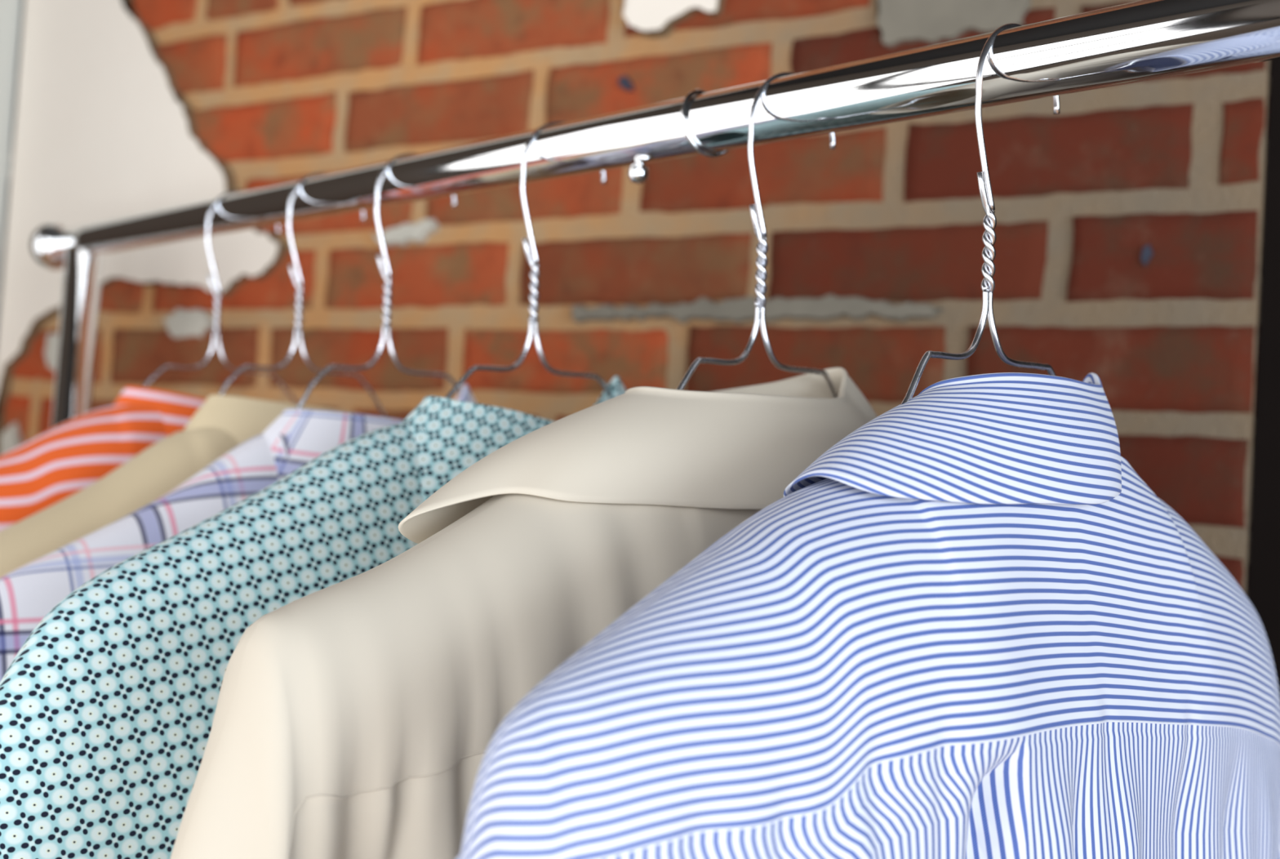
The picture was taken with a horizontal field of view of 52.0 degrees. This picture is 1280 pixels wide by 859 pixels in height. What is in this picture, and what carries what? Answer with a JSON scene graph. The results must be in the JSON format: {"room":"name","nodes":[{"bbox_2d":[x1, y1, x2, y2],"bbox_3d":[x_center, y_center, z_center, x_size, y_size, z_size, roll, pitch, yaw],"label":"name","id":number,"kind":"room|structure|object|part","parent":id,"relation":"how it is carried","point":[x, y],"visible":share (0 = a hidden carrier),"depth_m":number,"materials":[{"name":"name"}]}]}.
{"room":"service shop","nodes":[
{"label":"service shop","id":0,"kind":"room"},
{"bbox_2d":[0,0,22,278],"bbox_3d":[-0.651,0.180,1.437,0.100,2.750,0.390,2,-2,29],"label":"wall","id":1,"kind":"structure","parent":0,"point":[10,10],"depth_m":1.32,"materials":[{"name":"grey paint"}]},
{"bbox_2d":[0,0,1271,596],"bbox_3d":[-0.087,0.204,1.166,1.155,2.752,0.312,2,-2,29],"label":"wall","id":2,"kind":"structure","parent":0,"point":[1129,228],"depth_m":0.98,"materials":[{"name":"red brick"}]},
{"bbox_2d":[1247,58,1279,695],"bbox_3d":[0.431,0.226,0.882,0.029,2.750,0.300,2,-2,29],"label":"trim","id":3,"kind":"structure","parent":2,"relation":"attached to","point":[1264,571],"depth_m":0.76,"materials":[{"name":"brown wood"}]},
{"bbox_3d":[0.339,1.601,-0.425,3.745,0.100,3.300,2,-2,29],"label":"floor","id":4,"kind":"structure","parent":0,"visible":0},
{"bbox_2d":[30,0,1279,428],"bbox_3d":[-0.054,0.695,0.575,0.209,1.734,1.532,5,-3,-43],"label":"rack","id":5,"kind":"object","parent":4,"relation":"on","point":[1141,40],"visible":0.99,"depth_m":0.55,"materials":[{"name":"silver metal"}]},
{"bbox_3d":[-0.515,0.644,1.073,0.030,1.595,0.030,2,-2,29],"label":"post","id":6,"kind":"part","parent":5,"relation":"part of","materials":[{"name":"silver metal"}]},
{"bbox_2d":[0,386,206,530],"bbox_3d":[-0.320,0.303,0.867,0.460,0.658,0.098,5,-3,-44],"label":"shirt","id":7,"kind":"object","parent":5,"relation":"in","point":[64,460],"visible":0.22,"depth_m":0.81,"materials":[{"name":"orange fabric"}]},
{"bbox_2d":[142,190,299,404],"bbox_3d":[-0.281,-0.040,0.904,0.397,0.252,0.005,5,-3,-43],"label":"wire hanger","id":8,"kind":"object","parent":5,"relation":"hanging from","point":[217,300],"visible":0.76,"depth_m":0.89,"materials":[{"name":"white metal"}]},
{"bbox_2d":[218,172,387,417],"bbox_3d":[-0.203,-0.027,0.821,0.397,0.270,0.005,5,-3,-43],"label":"wire hanger","id":9,"kind":"object","parent":5,"relation":"hanging from","point":[300,293],"visible":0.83,"depth_m":0.81,"materials":[{"name":"white metal"}]},
{"bbox_2d":[0,394,357,577],"bbox_3d":[-0.231,0.309,0.795,0.497,0.653,0.097,5,-3,-42],"label":"shirt","id":10,"kind":"object","parent":9,"relation":"hanging from","point":[222,423],"visible":0.18,"depth_m":0.73,"materials":[{"name":"beige fabric"}]},
{"bbox_2d":[296,152,462,408],"bbox_3d":[-0.134,-0.024,0.747,0.397,0.268,0.005,5,-3,-43],"label":"wire hanger","id":11,"kind":"object","parent":5,"relation":"hanging from","point":[388,286],"visible":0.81,"depth_m":0.74,"materials":[{"name":"white metal"}]},
{"bbox_2d":[0,383,476,681],"bbox_3d":[-0.152,0.350,0.730,0.566,0.761,0.098,5,-3,-41],"label":"shirt","id":12,"kind":"object","parent":11,"relation":"hanging from","point":[296,437],"visible":0.16,"depth_m":0.65,"materials":[{"name":"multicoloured fabric"}]},
{"bbox_2d":[444,120,612,398],"bbox_3d":[-0.043,-0.030,0.651,0.396,0.248,0.005,5,-3,-43],"label":"wire hanger","id":13,"kind":"object","parent":5,"relation":"hanging from","point":[535,273],"visible":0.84,"depth_m":0.64,"materials":[{"name":"white metal"}]},
{"bbox_2d":[0,375,626,858],"bbox_3d":[-0.052,0.348,0.642,0.588,0.758,0.100,5,-3,-44],"label":"shirt","id":14,"kind":"object","parent":13,"relation":"hanging from","point":[108,706],"visible":0.26,"depth_m":0.50,"materials":[{"name":"teal fabric"}]},
{"bbox_3d":[0.001,-0.135,0.601,0.025,0.055,1.472,5,-3,-43],"label":"rail","id":15,"kind":"part","parent":5,"relation":"part of","materials":[{"name":"silver metal"}]},
{"bbox_2d":[676,71,838,397],"bbox_3d":[0.057,-0.025,0.541,0.397,0.246,0.005,5,-3,-43],"label":"wire hanger","id":16,"kind":"object","parent":5,"relation":"hanging from","point":[760,230],"visible":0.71,"depth_m":0.53,"materials":[{"name":"white metal"}]},
{"bbox_2d":[169,367,877,858],"bbox_3d":[0.048,0.352,0.529,0.575,0.763,0.102,5,-3,-40],"label":"shirt","id":17,"kind":"object","parent":16,"relation":"hanging from","point":[357,717],"visible":0.33,"depth_m":0.41,"materials":[{"name":"beige fabric"}]},
{"bbox_3d":[0.063,0.412,0.508,0.522,0.634,0.049,3,-1,-43],"label":"panel","id":18,"kind":"part","parent":17,"relation":"part of","materials":[{"name":"beige fabric"}]},
{"bbox_2d":[900,22,1059,404],"bbox_3d":[0.130,-0.020,0.466,0.396,0.250,0.005,5,-3,-43],"label":"wire hanger","id":19,"kind":"object","parent":5,"relation":"hanging from","point":[988,252],"visible":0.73,"depth_m":0.45,"materials":[{"name":"white metal"}]},
{"bbox_2d":[455,372,1279,858],"bbox_3d":[0.126,0.313,0.460,0.106,0.677,0.545,2,-3,43],"label":"shirt","id":20,"kind":"object","parent":19,"relation":"hanging from","point":[969,627],"visible":1,"depth_m":0.38,"materials":[{"name":"blue fabric"}]},
{"bbox_3d":[0.140,0.376,0.433,0.449,0.571,0.051,2,-1,-43],"label":"panel","id":21,"kind":"part","parent":20,"relation":"part of","materials":[{"name":"blue fabric"}]}
]}

